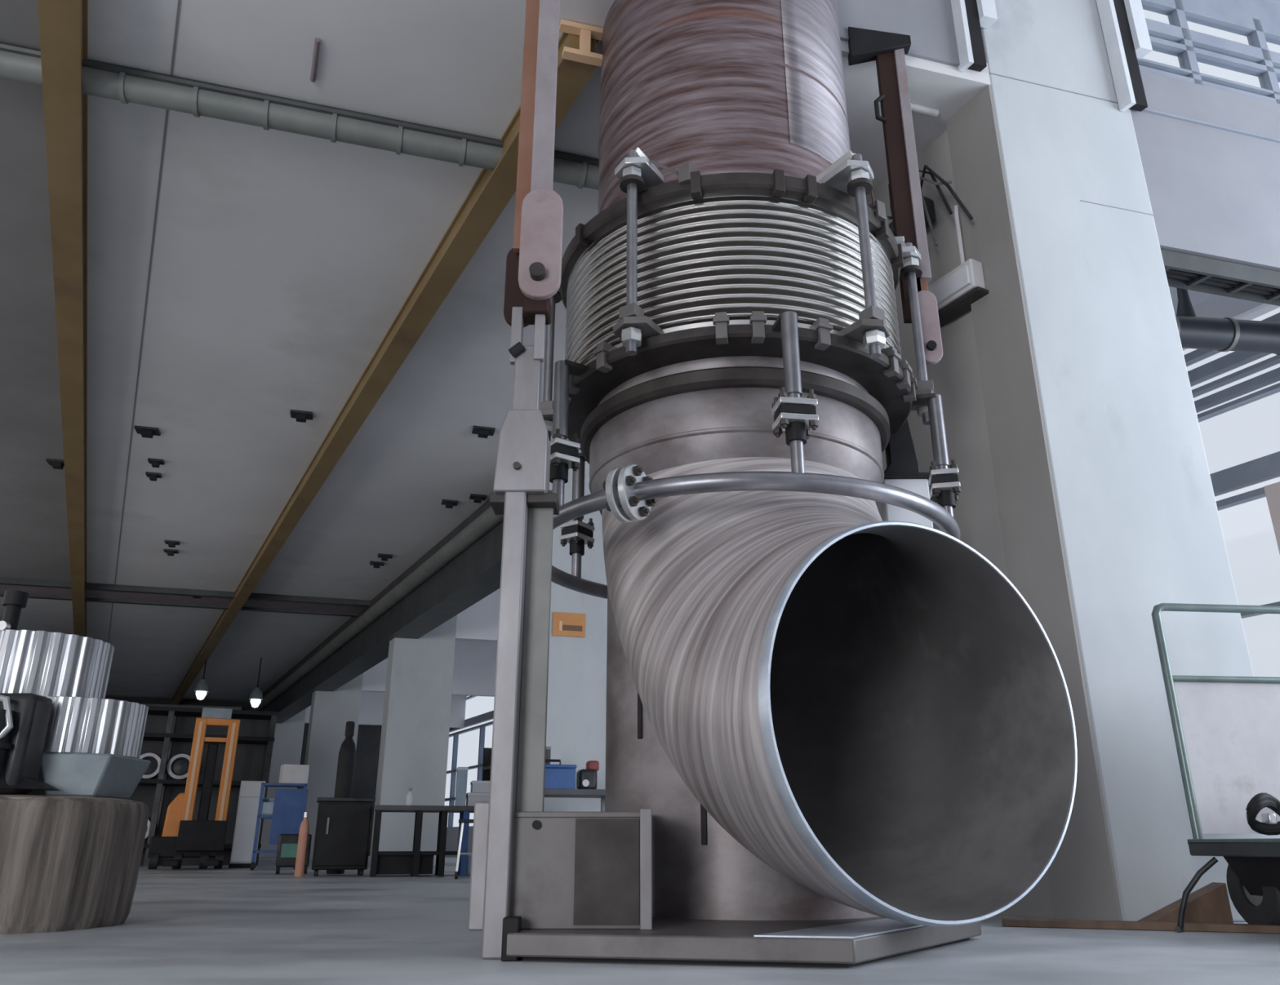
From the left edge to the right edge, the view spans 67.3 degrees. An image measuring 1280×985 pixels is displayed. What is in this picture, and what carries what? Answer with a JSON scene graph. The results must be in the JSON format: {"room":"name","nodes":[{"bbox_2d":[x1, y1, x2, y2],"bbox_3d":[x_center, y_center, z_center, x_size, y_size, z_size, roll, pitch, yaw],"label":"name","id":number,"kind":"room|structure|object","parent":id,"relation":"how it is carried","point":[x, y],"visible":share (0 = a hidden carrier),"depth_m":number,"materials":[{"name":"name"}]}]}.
{"room":"industrial workshop","nodes":[
{"label":"industrial workshop","id":0,"kind":"room"},
{"bbox_2d":[26,697,382,856],"bbox_3d":[-14.044,7.260,26.788,16.168,5.400,0.195,5,-21,-15],"label":"wall","id":1,"kind":"structure","parent":0,"point":[368,741],"depth_m":28.02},
{"bbox_2d":[361,640,497,697],"bbox_3d":[-3.877,3.497,21.169,4.236,1.900,0.185,5,-21,-15],"label":"wall","id":2,"kind":"structure","parent":0,"point":[474,662],"depth_m":20.96,"materials":[{"name":"white paint"}]},
{"bbox_2d":[0,0,991,702],"bbox_3d":[-9.836,1.369,15.288,10.922,0.150,29.937,11,-23,-27],"label":"ceiling","id":3,"kind":"structure","parent":0,"point":[282,262],"depth_m":7.47,"materials":[{"name":"paint"}]},
{"bbox_2d":[45,458,64,469],"bbox_3d":[-6.304,-0.301,10.412,0.200,0.070,0.144,5,-21,-15],"label":"anchor","id":4,"kind":"object","parent":3,"relation":"attached to","point":[55,464],"visible":0.82,"depth_m":10.37,"materials":[{"name":"metal"}]},
{"bbox_2d":[37,0,88,636],"bbox_3d":[-8.986,1.591,15.409,0.176,0.185,27.190,11,-23,-27],"label":"beam","id":5,"kind":"structure","parent":3,"relation":"attached to","point":[63,24],"depth_m":6.24,"materials":[{"name":"paint"}]},
{"bbox_2d":[138,703,241,710],"bbox_3d":[-14.238,6.025,26.833,5.855,0.250,0.244,5,-21,-15],"label":"rail","id":6,"kind":"object","parent":5,"relation":"hanging from","point":[145,704],"visible":0.14,"depth_m":27.16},
{"bbox_2d":[108,0,181,640],"bbox_3d":[-8.543,1.570,15.629,0.012,0.014,27.402,11,-23,-27],"label":"trim","id":7,"kind":"structure","parent":3,"relation":"attached to","point":[179,1],"depth_m":6.68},
{"bbox_2d":[133,425,160,438],"bbox_3d":[-4.924,-0.596,9.608,0.212,0.070,0.153,5,-21,-15],"label":"anchor","id":8,"kind":"object","parent":3,"relation":"attached to","point":[145,432],"visible":1,"depth_m":9.57,"materials":[{"name":"metal"}]},
{"bbox_2d":[140,429,153,438],"bbox_3d":[-4.924,-0.586,9.604,0.094,0.050,0.094,5,-21,-15],"label":"socket","id":9,"kind":"object","parent":8,"relation":"attached to","point":[148,433],"depth_m":9.57,"materials":[{"name":"black paint"}]},
{"bbox_2d":[145,471,162,481],"bbox_3d":[-5.444,-0.174,10.758,0.150,0.070,0.108,5,-21,-15],"label":"anchor","id":10,"kind":"object","parent":3,"relation":"attached to","point":[153,476],"visible":1,"depth_m":10.73,"materials":[{"name":"metal"}]},
{"bbox_2d":[147,457,164,467],"bbox_3d":[-5.225,-0.313,10.379,0.150,0.070,0.108,5,-21,-15],"label":"anchor","id":11,"kind":"object","parent":3,"relation":"attached to","point":[156,463],"visible":1,"depth_m":10.35,"materials":[{"name":"metal"}]},
{"bbox_2d":[0,592,357,617],"bbox_3d":[-9.747,1.707,15.862,9.824,0.090,0.107,5,-21,-15],"label":"strip","id":12,"kind":"object","parent":3,"relation":"attached to","point":[2,594],"visible":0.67,"depth_m":16.35,"materials":[{"name":"metal"}]},
{"bbox_2d":[0,584,365,613],"bbox_3d":[-9.536,1.553,15.502,9.977,0.050,0.780,5,-21,-15],"label":"cross beam","id":13,"kind":"structure","parent":3,"relation":"attached to","point":[30,590],"depth_m":16.07,"materials":[{"name":"metal"}]},
{"bbox_2d":[0,577,370,607],"bbox_3d":[-9.324,1.438,15.127,9.824,0.090,0.107,5,-21,-15],"label":"strip","id":14,"kind":"object","parent":3,"relation":"attached to","point":[4,581],"visible":1,"depth_m":15.58,"materials":[{"name":"metal"}]},
{"bbox_2d":[194,660,208,700],"bbox_3d":[-9.300,3.909,20.507,0.280,1.030,0.276,0,-20,0],"label":"pendant lamp","id":15,"kind":"object","parent":3,"relation":"hanging from","point":[202,688],"visible":0.98,"depth_m":20.33,"materials":[{"name":"black paint"}]},
{"bbox_2d":[248,657,262,707],"bbox_3d":[-8.400,4.183,21.152,0.280,1.100,0.276,0,-20,0],"label":"pendant lamp","id":16,"kind":"object","parent":3,"relation":"hanging from","point":[255,698],"visible":1,"depth_m":20.97,"materials":[{"name":"metal"}]},
{"bbox_2d":[0,41,599,190],"bbox_3d":[-3.297,-2.239,5.022,9.388,0.168,0.178,6,-21,-15],"label":"duct","id":17,"kind":"object","parent":3,"relation":"attached to","point":[125,84],"visible":0.6,"depth_m":5.33,"materials":[{"name":"metal"}]},
{"bbox_2d":[289,409,312,422],"bbox_3d":[-3.258,-0.727,9.251,0.200,0.070,0.144,5,-21,-15],"label":"anchor","id":18,"kind":"object","parent":3,"relation":"attached to","point":[300,415],"visible":1,"depth_m":9.21,"materials":[{"name":"metal"}]},
{"bbox_2d":[295,413,306,422],"bbox_3d":[-3.258,-0.717,9.247,0.088,0.050,0.088,5,-21,-15],"label":"socket","id":19,"kind":"object","parent":18,"relation":"attached to","point":[300,417],"depth_m":9.21,"materials":[{"name":"black paint"}]},
{"bbox_2d":[310,37,320,82],"bbox_3d":[-1.716,-2.283,5.077,0.028,0.028,0.302,8,-22,-21],"label":"rod","id":20,"kind":"object","parent":3,"relation":"attached to","point":[317,41],"visible":1,"depth_m":5.06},
{"bbox_2d":[171,18,603,705],"bbox_3d":[-6.731,1.822,16.009,0.265,0.205,27.153,11,-23,-27],"label":"beam","id":21,"kind":"structure","parent":3,"relation":"attached to","point":[578,59],"depth_m":7.09,"materials":[{"name":"paint"}]},
{"bbox_2d":[441,499,457,508],"bbox_3d":[-2.304,0.145,11.628,0.188,0.070,0.135,5,-21,-15],"label":"anchor","id":22,"kind":"object","parent":3,"relation":"attached to","point":[449,504],"visible":1,"depth_m":11.59,"materials":[{"name":"metal"}]},
{"bbox_2d":[469,493,486,503],"bbox_3d":[-1.930,0.077,11.443,0.188,0.070,0.135,5,-21,-15],"label":"anchor","id":23,"kind":"object","parent":3,"relation":"attached to","point":[477,498],"visible":1,"depth_m":11.40,"materials":[{"name":"metal"}]},
{"bbox_2d":[471,425,495,438],"bbox_3d":[-1.565,-0.596,9.608,0.212,0.070,0.153,5,-21,-15],"label":"anchor","id":24,"kind":"object","parent":3,"relation":"attached to","point":[482,432],"visible":1,"depth_m":9.57,"materials":[{"name":"metal"}]},
{"bbox_2d":[477,429,488,438],"bbox_3d":[-1.565,-0.586,9.604,0.094,0.050,0.094,5,-21,-15],"label":"socket","id":25,"kind":"object","parent":24,"relation":"attached to","point":[483,433],"depth_m":9.57,"materials":[{"name":"black paint"}]},
{"bbox_2d":[848,26,942,364],"bbox_3d":[1.255,-1.508,4.749,0.320,1.979,0.120,0,-20,0],"label":"bar","id":26,"kind":"object","parent":3,"relation":"hanging from","point":[888,50],"visible":0.78,"depth_m":4.80,"materials":[{"name":"brown metal"}]},
{"bbox_2d":[910,102,938,117],"bbox_3d":[1.558,-2.155,5.396,0.248,0.042,0.044,6,-21,-17],"label":"tube light","id":27,"kind":"object","parent":3,"relation":"attached to","point":[915,108],"visible":0.66,"depth_m":5.39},
{"bbox_2d":[0,856,1279,984],"bbox_3d":[-5.314,4.336,10.670,16.308,0.200,40.806,11,-23,-27],"label":"floor","id":28,"kind":"structure","parent":0,"point":[189,925],"depth_m":2.80,"materials":[{"name":"concrete"}]},
{"bbox_2d":[0,795,148,934],"bbox_3d":[-2.475,1.466,3.820,0.878,0.475,0.871,0,-20,0],"label":"stump","id":29,"kind":"object","parent":28,"relation":"on","point":[67,864],"visible":1,"depth_m":3.59,"materials":[{"name":"wood"}]},
{"bbox_2d":[0,590,151,799],"bbox_3d":[-2.477,0.818,3.994,0.738,0.860,0.779,0,-20,0],"label":"machine part","id":30,"kind":"object","parent":29,"relation":"on","point":[55,715],"visible":1,"depth_m":3.89,"materials":[{"name":"metal"}]},
{"bbox_2d":[147,707,239,869],"bbox_3d":[-5.887,3.890,12.767,0.910,2.080,1.550,8,-22,-21],"label":"forklift","id":31,"kind":"object","parent":28,"relation":"on","point":[182,837],"visible":1,"depth_m":12.78,"materials":[{"name":"orange paint"}]},
{"bbox_2d":[128,706,278,866],"bbox_3d":[-7.353,4.539,14.873,3.000,2.310,0.710,8,-22,-21],"label":"storage rack","id":32,"kind":"object","parent":28,"relation":"on","point":[169,731],"visible":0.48,"depth_m":15.29,"materials":[{"name":"metal"}]},
{"bbox_2d":[139,752,160,779],"bbox_3d":[-7.590,4.225,14.843,0.410,0.410,0.205,8,-22,-21],"label":"wheel","id":33,"kind":"object","parent":32,"relation":"on","point":[152,771],"visible":0.61,"depth_m":14.81,"materials":[{"name":"white metal"}]},
{"bbox_2d":[166,753,190,780],"bbox_3d":[-7.163,4.284,15.005,0.410,0.410,0.205,8,-22,-21],"label":"wheel","id":34,"kind":"object","parent":32,"relation":"on","point":[177,767],"visible":0.74,"depth_m":14.95,"materials":[{"name":"white metal"}]},
{"bbox_2d":[142,844,261,848],"bbox_3d":[-7.351,5.359,14.567,3.000,0.060,0.700,8,-22,-21],"label":"shelf","id":35,"kind":"object","parent":32,"relation":"attached to","point":[145,846],"depth_m":14.62,"materials":[{"name":"metal"}]},
{"bbox_2d":[137,779,269,787],"bbox_3d":[-7.351,4.495,14.884,3.000,0.060,0.700,8,-22,-21],"label":"shelf","id":36,"kind":"object","parent":32,"relation":"attached to","point":[143,783],"depth_m":14.82,"materials":[{"name":"metal"}]},
{"bbox_2d":[142,733,275,745],"bbox_3d":[-7.351,3.857,15.118,3.000,0.060,0.700,8,-22,-21],"label":"shelf","id":37,"kind":"object","parent":32,"relation":"attached to","point":[148,738],"depth_m":15.23,"materials":[{"name":"metal"}]},
{"bbox_2d":[147,706,278,719],"bbox_3d":[-7.351,3.481,15.256,3.000,0.060,0.700,8,-22,-21],"label":"shelf","id":38,"kind":"object","parent":32,"relation":"attached to","point":[153,712],"depth_m":15.34,"materials":[{"name":"metal"}]},
{"bbox_2d":[228,781,266,868],"bbox_3d":[-5.434,4.603,13.332,0.340,1.130,0.470,7,-21,-19],"label":"base cabinet","id":39,"kind":"object","parent":28,"relation":"on","point":[250,791],"visible":0.71,"depth_m":13.11,"materials":[{"name":"metal"}]},
{"bbox_2d":[250,782,308,870],"bbox_3d":[-4.671,4.331,12.475,0.580,1.049,0.460,7,-21,-19],"label":"workbench","id":40,"kind":"object","parent":28,"relation":"on","point":[289,805],"visible":0.69,"depth_m":12.35,"materials":[{"name":"blue paint"}]},
{"bbox_2d":[260,798,274,815],"bbox_3d":[-4.810,4.073,12.459,0.200,0.220,0.240,7,-21,-19],"label":"bin","id":41,"kind":"object","parent":40,"relation":"on","point":[267,808],"visible":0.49,"depth_m":12.35,"materials":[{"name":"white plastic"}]},
{"bbox_2d":[261,782,306,787],"bbox_3d":[-4.680,3.852,12.647,0.560,0.030,0.400,7,-21,-19],"label":"tray","id":42,"kind":"object","parent":40,"relation":"on","point":[263,784],"depth_m":12.50,"materials":[{"name":"blue paint"}]},
{"bbox_2d":[278,764,309,783],"bbox_3d":[-4.580,3.735,12.732,0.330,0.243,0.240,11,-23,-28],"label":"cardboard box","id":43,"kind":"object","parent":40,"relation":"on","point":[289,774],"visible":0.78,"depth_m":12.64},
{"bbox_2d":[258,708,306,857],"bbox_3d":[-9.415,6.786,25.277,0.996,5.250,0.312,5,-21,-15],"label":"column","id":44,"kind":"structure","parent":28,"relation":"on","point":[288,735],"depth_m":25.14,"materials":[{"name":"concrete"}]},
{"bbox_2d":[275,834,311,874],"bbox_3d":[-3.848,4.009,10.666,0.340,0.408,0.512,7,-21,-19],"label":"machine","id":45,"kind":"object","parent":28,"relation":"on","point":[287,844],"visible":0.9,"depth_m":10.44,"materials":[{"name":"metal"}]},
{"bbox_2d":[293,812,309,876],"bbox_3d":[-3.450,3.595,9.833,0.096,0.615,0.096,0,-20,0],"label":"gas cylinder","id":46,"kind":"object","parent":28,"relation":"on","point":[304,831],"visible":1,"depth_m":9.79,"materials":[{"name":"paint"}]},
{"bbox_2d":[301,673,363,861],"bbox_3d":[-6.370,4.849,19.991,0.996,5.250,0.312,5,-21,-15],"label":"column","id":47,"kind":"structure","parent":28,"relation":"on","point":[330,712],"depth_m":19.76,"materials":[{"name":"concrete"}]},
{"bbox_2d":[326,721,355,874],"bbox_3d":[-3.330,3.404,10.787,0.190,1.630,0.190,0,-20,0],"label":"gas cylinder","id":48,"kind":"object","parent":28,"relation":"on","point":[347,753],"visible":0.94,"depth_m":10.82,"materials":[{"name":"black paint"}]},
{"bbox_2d":[311,797,375,876],"bbox_3d":[-3.114,3.601,10.053,0.580,0.755,0.560,6,-21,-17],"label":"base cabinet","id":49,"kind":"object","parent":28,"relation":"on","point":[343,825],"visible":1,"depth_m":9.83,"materials":[{"name":"paint"}]},
{"bbox_2d":[368,615,457,866],"bbox_3d":[-3.416,2.970,14.863,0.996,5.250,0.312,5,-21,-15],"label":"column","id":50,"kind":"structure","parent":28,"relation":"on","point":[415,728],"depth_m":14.47,"materials":[{"name":"concrete"}]},
{"bbox_2d":[251,498,503,724],"bbox_3d":[-5.979,3.309,19.044,0.439,0.890,21.400,11,-23,-27],"label":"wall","id":51,"kind":"structure","parent":50,"relation":"attached to","point":[473,575],"depth_m":14.17,"materials":[{"name":"metal"}]},
{"bbox_2d":[248,506,503,711],"bbox_3d":[-6.242,3.195,18.980,0.220,0.274,21.151,11,-23,-27],"label":"conduit pipe","id":52,"kind":"object","parent":51,"relation":"attached to","point":[487,520],"visible":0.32,"depth_m":14.10,"materials":[{"name":"metal"}]},
{"bbox_2d":[304,692,466,728],"bbox_3d":[-6.921,5.434,26.455,4.236,1.900,0.185,5,-21,-15],"label":"lintel","id":53,"kind":"object","parent":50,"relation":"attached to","point":[371,708],"visible":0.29,"depth_m":26.17,"materials":[{"name":"white paint"}]},
{"bbox_2d":[455,588,499,642],"bbox_3d":[-0.922,1.618,16.041,4.236,1.900,0.185,5,-21,-15],"label":"lintel","id":54,"kind":"object","parent":50,"relation":"attached to","point":[478,622],"visible":0.07,"depth_m":15.29,"materials":[{"name":"white paint"}]},
{"bbox_2d":[369,805,474,877],"bbox_3d":[-1.961,3.642,10.048,1.620,0.675,0.650,5,-21,-13],"label":"workbench","id":55,"kind":"object","parent":28,"relation":"on","point":[414,863],"visible":0.67,"depth_m":9.71,"materials":[{"name":"black paint"}]},
{"bbox_2d":[405,787,413,805],"bbox_3d":[-2.399,3.175,10.020,0.076,0.180,0.076,0,-20,0],"label":"spray bottle","id":56,"kind":"object","parent":55,"relation":"on","point":[409,800],"visible":0.82,"depth_m":9.99,"materials":[{"name":"white paint"}]},
{"bbox_2d":[377,851,461,855],"bbox_3d":[-2.300,3.724,9.922,0.880,0.035,0.560,5,-21,-13],"label":"shelf","id":57,"kind":"object","parent":55,"relation":"attached to","point":[380,853],"depth_m":9.69,"materials":[{"name":"metal"}]},
{"bbox_2d":[454,767,468,806],"bbox_3d":[-1.909,3.150,10.269,0.112,0.400,0.252,5,-21,-13],"label":"storage box","id":58,"kind":"object","parent":55,"relation":"on","point":[462,772],"visible":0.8,"depth_m":10.17,"materials":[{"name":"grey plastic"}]},
{"bbox_2d":[466,792,489,806],"bbox_3d":[-1.647,3.294,10.286,0.412,0.140,0.252,5,-21,-13],"label":"storage box","id":59,"kind":"object","parent":55,"relation":"on","point":[471,797],"visible":0.39,"depth_m":10.16,"materials":[{"name":"white paint"}]},
{"bbox_2d":[470,781,489,793],"bbox_3d":[-1.628,3.172,10.336,0.372,0.120,0.252,5,-21,-13],"label":"storage box","id":60,"kind":"object","parent":59,"relation":"on","point":[480,787],"visible":0.41,"depth_m":10.21,"materials":[{"name":"white paint"}]},
{"bbox_2d":[454,819,473,879],"bbox_3d":[-1.620,3.373,9.095,0.228,0.525,0.270,3,-20,-9],"label":"stand","id":61,"kind":"object","parent":28,"relation":"on","point":[462,822],"visible":0.57,"depth_m":9.00,"materials":[{"name":"metal"}]},
{"bbox_2d":[466,855,471,876],"bbox_3d":[-1.701,3.851,9.958,0.230,0.220,0.330,5,-21,-13],"label":"plastic crate","id":62,"kind":"object","parent":28,"relation":"on","point":[468,857],"visible":0.11,"depth_m":9.79,"materials":[{"name":"white plastic"}]},
{"bbox_2d":[481,747,491,781],"bbox_3d":[-1.980,5.301,16.502,0.500,2.000,3.060,11,-23,-27],"label":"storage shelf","id":63,"kind":"object","parent":28,"relation":"on","point":[486,762],"visible":0.04,"depth_m":17.87,"materials":[{"name":"metal"}]},
{"bbox_2d":[544,788,604,812],"bbox_3d":[-0.654,2.952,8.266,1.000,0.745,0.500,5,-21,-15],"label":"work table","id":64,"kind":"object","parent":28,"relation":"on","point":[548,793],"visible":0.08,"depth_m":8.20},
{"bbox_2d":[544,759,577,789],"bbox_3d":[-0.800,2.470,8.414,0.450,0.262,0.250,5,-21,-15],"label":"box","id":65,"kind":"object","parent":64,"relation":"on","point":[560,776],"visible":0.52,"depth_m":8.32,"materials":[{"name":"blue paint"}]},
{"bbox_2d":[576,760,599,789],"bbox_3d":[-0.459,2.507,8.505,0.180,0.255,0.190,5,-21,-15],"label":"grinder","id":66,"kind":"object","parent":64,"relation":"on","point":[586,779],"visible":0.88,"depth_m":8.43,"materials":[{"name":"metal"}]},
{"bbox_2d":[543,448,607,812],"bbox_3d":[-0.590,1.172,9.957,0.996,5.250,0.312,5,-21,-15],"label":"wall","id":67,"kind":"structure","parent":28,"relation":"on","point":[576,704],"depth_m":9.54,"materials":[{"name":"concrete"}]},
{"bbox_2d":[552,612,585,637],"bbox_3d":[-0.714,1.330,9.674,0.330,0.240,0.019,5,-21,-15],"label":"wall sign","id":68,"kind":"object","parent":67,"relation":"attached to","point":[564,624],"visible":1,"depth_m":9.67,"materials":[{"name":"orange paint"}]},
{"bbox_2d":[467,345,981,968],"bbox_3d":[0.468,0.505,3.770,1.582,2.245,1.989,-5,-21,14],"label":"support frame","id":69,"kind":"object","parent":28,"relation":"on","point":[545,886],"visible":0.76,"depth_m":2.82,"materials":[{"name":"metal"}]},
{"bbox_2d":[489,493,559,515],"bbox_3d":[-0.385,0.039,3.223,0.220,0.035,0.130,0,-20,0],"label":"bracket","id":70,"kind":"object","parent":69,"relation":"attached to","point":[535,503],"depth_m":3.17,"materials":[{"name":"metal"}]},
{"bbox_2d":[540,0,1077,926],"bbox_3d":[0.440,-1.105,4.472,1.823,5.608,1.985,9,-22,-24],"label":"pipe","id":71,"kind":"object","parent":69,"relation":"on","point":[820,706],"visible":0.99,"depth_m":3.65,"materials":[{"name":"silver metal"}]},
{"bbox_2d":[552,290,561,303],"bbox_3d":[-0.427,-0.944,4.631,0.100,0.020,0.100,-3,-20,8],"label":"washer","id":72,"kind":"object","parent":71,"relation":"in","point":[557,297],"depth_m":4.61,"materials":[{"name":"metal"}]},
{"bbox_2d":[619,173,644,193],"bbox_3d":[-0.032,-1.233,3.844,0.100,0.020,0.100,-12,-23,29],"label":"washer","id":73,"kind":"object","parent":71,"relation":"in","point":[628,180],"depth_m":3.82,"materials":[{"name":"metal"}]},
{"bbox_2d":[846,177,872,197],"bbox_3d":[0.882,-1.226,3.863,0.100,0.020,0.100,13,-24,-32],"label":"washer","id":74,"kind":"object","parent":71,"relation":"in","point":[855,184],"depth_m":3.84,"materials":[{"name":"metal"}]},
{"bbox_2d":[899,264,922,280],"bbox_3d":[1.250,-1.015,4.438,0.100,0.020,0.100,-2,-20,6],"label":"washer","id":75,"kind":"object","parent":71,"relation":"in","point":[907,271],"depth_m":4.41,"materials":[{"name":"metal"}]},
{"bbox_2d":[884,472,929,486],"bbox_3d":[1.200,-0.060,4.335,0.280,0.015,0.140,0,-20,0],"label":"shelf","id":76,"kind":"object","parent":69,"relation":"attached to","point":[889,477],"depth_m":4.30,"materials":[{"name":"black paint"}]},
{"bbox_2d":[980,0,1279,922],"bbox_3d":[2.289,-0.870,5.038,0.996,5.700,0.312,5,-21,-15],"label":"column","id":77,"kind":"structure","parent":28,"relation":"on","point":[1141,530],"depth_m":4.68,"materials":[{"name":"concrete"}]},
{"bbox_2d":[989,72,1155,215],"bbox_3d":[2.365,-1.911,5.268,0.930,0.753,0.003,5,-21,-15],"label":"trim","id":78,"kind":"structure","parent":77,"relation":"attached to","point":[989,73],"depth_m":5.33,"materials":[{"name":"paint"}]},
{"bbox_2d":[1096,0,1152,111],"bbox_3d":[2.862,-2.866,5.721,0.257,1.480,0.073,5,-21,-15],"label":"light fixture","id":79,"kind":"object","parent":77,"relation":"attached to","point":[1123,22],"visible":1,"depth_m":5.61,"materials":[{"name":"black paint"}]},
{"bbox_2d":[1001,918,1279,933],"bbox_3d":[2.210,1.588,3.502,1.680,0.026,0.070,-7,-21,19],"label":"board","id":80,"kind":"object","parent":28,"relation":"on","point":[1006,922],"visible":1,"depth_m":3.59,"materials":[{"name":"wood"}]},
{"bbox_2d":[1137,882,1233,924],"bbox_3d":[2.112,1.621,3.782,0.358,0.159,0.100,-1,-20,2],"label":"wedge","id":81,"kind":"object","parent":28,"relation":"on","point":[1210,904],"visible":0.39,"depth_m":3.73,"materials":[{"name":"wood"}]},
{"bbox_2d":[1151,603,1279,925],"bbox_3d":[2.651,0.966,3.569,1.030,1.242,0.748,2,-20,-6],"label":"cart","id":82,"kind":"object","parent":28,"relation":"on","point":[1226,730],"depth_m":3.78,"materials":[{"name":"paint"}]},
{"bbox_2d":[1174,857,1217,933],"bbox_3d":[2.049,1.484,3.553,0.214,0.256,0.066,0,-20,0],"label":"power cable","id":83,"kind":"object","parent":82,"relation":"hanging from","point":[1213,861],"visible":1,"depth_m":3.57,"materials":[{"name":"rubber"}]},
{"bbox_2d":[1222,856,1279,896],"bbox_3d":[2.655,1.413,3.405,0.800,0.230,0.580,2,-20,-6],"label":"bracket","id":84,"kind":"object","parent":82,"relation":"on","point":[1253,876],"depth_m":3.54,"materials":[{"name":"black paint"}]},
{"bbox_2d":[1263,481,1279,553],"bbox_3d":[5.568,1.408,7.621,0.224,3.200,0.401,11,-23,-27],"label":"pier","id":85,"kind":"object","parent":28,"relation":"on","point":[1272,491],"visible":1,"depth_m":8.18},
{"bbox_2d":[444,294,1279,857],"bbox_3d":[2.547,2.321,13.747,0.195,5.700,36.544,11,-23,-27],"label":"wall","id":86,"kind":"structure","parent":0,"point":[1216,306],"depth_m":9.15,"materials":[{"name":"white paint"}]},
{"bbox_2d":[444,312,1279,827],"bbox_3d":[2.454,2.339,13.794,0.117,4.200,36.676,11,-23,-27],"label":"window","id":87,"kind":"structure","parent":86,"relation":"in","point":[1267,468],"depth_m":8.91,"materials":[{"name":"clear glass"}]},
{"bbox_2d":[1142,108,1279,142],"bbox_3d":[4.829,-2.021,6.051,4.199,0.015,0.023,5,-21,-15],"label":"trim","id":88,"kind":"structure","parent":86,"relation":"attached to","point":[1148,110],"depth_m":5.66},
{"bbox_2d":[836,0,959,66],"bbox_3d":[-3.500,-3.469,4.149,10.831,1.430,0.136,5,-21,-15],"label":"wall","id":89,"kind":"structure","parent":0,"point":[929,24],"depth_m":5.20,"materials":[{"name":"paint"}]},
{"bbox_2d":[951,0,997,71],"bbox_3d":[1.855,-2.973,5.461,0.247,1.460,0.073,5,-21,-15],"label":"channel","id":90,"kind":"object","parent":89,"relation":"attached to","point":[969,15],"visible":1,"depth_m":5.28,"materials":[{"name":"black paint"}]},
{"bbox_2d":[866,129,1053,919],"bbox_3d":[1.424,0.152,5.646,0.166,4.200,2.018,11,-23,-27],"label":"wall","id":91,"kind":"structure","parent":0,"point":[956,377],"depth_m":5.16,"materials":[{"name":"grey paint"}]},
{"bbox_2d":[887,164,973,245],"bbox_3d":[1.559,-1.565,5.537,0.179,0.530,0.860,11,-23,-27],"label":"cable","id":92,"kind":"object","parent":91,"relation":"attached to","point":[927,203],"visible":0.28,"depth_m":5.36,"materials":[{"name":"rubber"}]},
{"bbox_2d":[927,204,989,327],"bbox_3d":[1.692,-1.272,5.240,0.155,0.615,0.380,11,-23,-27],"label":"emergency light","id":93,"kind":"object","parent":91,"relation":"attached to","point":[954,292],"visible":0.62,"depth_m":5.10,"materials":[{"name":"white paint"}]},
{"bbox_2d":[928,265,970,304],"bbox_3d":[1.633,-1.088,5.139,0.020,0.110,0.330,11,-23,-27],"label":"diffuser","id":94,"kind":"object","parent":93,"relation":"attached to","point":[955,285],"depth_m":5.09,"materials":[{"name":"white paint"}]},
{"bbox_2d":[937,286,989,327],"bbox_3d":[1.707,-0.990,5.146,0.120,0.020,0.380,11,-23,-27],"label":"tray","id":95,"kind":"object","parent":93,"relation":"on","point":[958,304],"depth_m":5.11,"materials":[{"name":"metal"}]},
{"bbox_2d":[946,84,1122,921],"bbox_3d":[1.834,-0.209,4.662,0.012,4.200,0.319,11,-23,-27],"label":"pillar","id":96,"kind":"structure","parent":91,"relation":"attached to","point":[1082,882],"depth_m":4.62,"materials":[{"name":"paint"}]},
{"bbox_2d":[1168,286,1215,315],"bbox_3d":[-2.538,1.355,18.303,4.997,0.150,27.036,11,-23,-27],"label":"ceiling","id":97,"kind":"structure","parent":0,"point":[1196,297],"depth_m":9.24,"materials":[{"name":"white paint"}]},
{"bbox_2d":[1129,69,1279,271],"bbox_3d":[4.782,-1.701,6.025,4.236,1.240,0.185,5,-21,-15],"label":"wall","id":98,"kind":"structure","parent":0,"point":[1214,193],"depth_m":5.53,"materials":[{"name":"paint"}]},
{"bbox_2d":[1137,0,1279,103],"bbox_3d":[4.804,-2.658,6.333,4.207,0.770,0.058,5,-21,-15],"label":"window","id":99,"kind":"structure","parent":98,"relation":"attached to","point":[1191,47],"depth_m":6.00,"materials":[{"name":"grey metal"}]},
{"bbox_2d":[1160,249,1279,306],"bbox_3d":[4.643,-1.067,5.751,3.922,0.100,0.166,5,-21,-15],"label":"cable tray","id":100,"kind":"object","parent":98,"relation":"attached to","point":[1183,271],"visible":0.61,"depth_m":5.36,"materials":[{"name":"metal"}]},
{"bbox_2d":[1175,288,1279,355],"bbox_3d":[4.400,-1.381,6.603,3.020,0.964,0.228,2,-20,-6],"label":"pipe","id":101,"kind":"object","parent":98,"relation":"attached to","point":[1225,334],"visible":0.32,"depth_m":6.34,"materials":[{"name":"metal"}]},
{"bbox_2d":[1212,0,1279,18],"bbox_3d":[4.778,-3.163,6.570,4.232,0.340,0.166,5,-21,-15],"label":"wall","id":102,"kind":"structure","parent":0,"point":[1268,7],"depth_m":6.25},
{"bbox_3d":[1.228,-5.341,1.336,19.811,0.150,12.254,0,-20,0],"label":"ceiling","id":103,"kind":"structure","parent":0,"visible":0},
{"bbox_2d":[503,0,563,364],"bbox_3d":[-0.385,-2.225,3.998,0.177,3.770,0.227,6,-21,-15],"label":"bar","id":104,"kind":"object","parent":103,"relation":"hanging from","point":[533,274],"visible":0.98,"depth_m":3.56,"materials":[{"name":"paint"}]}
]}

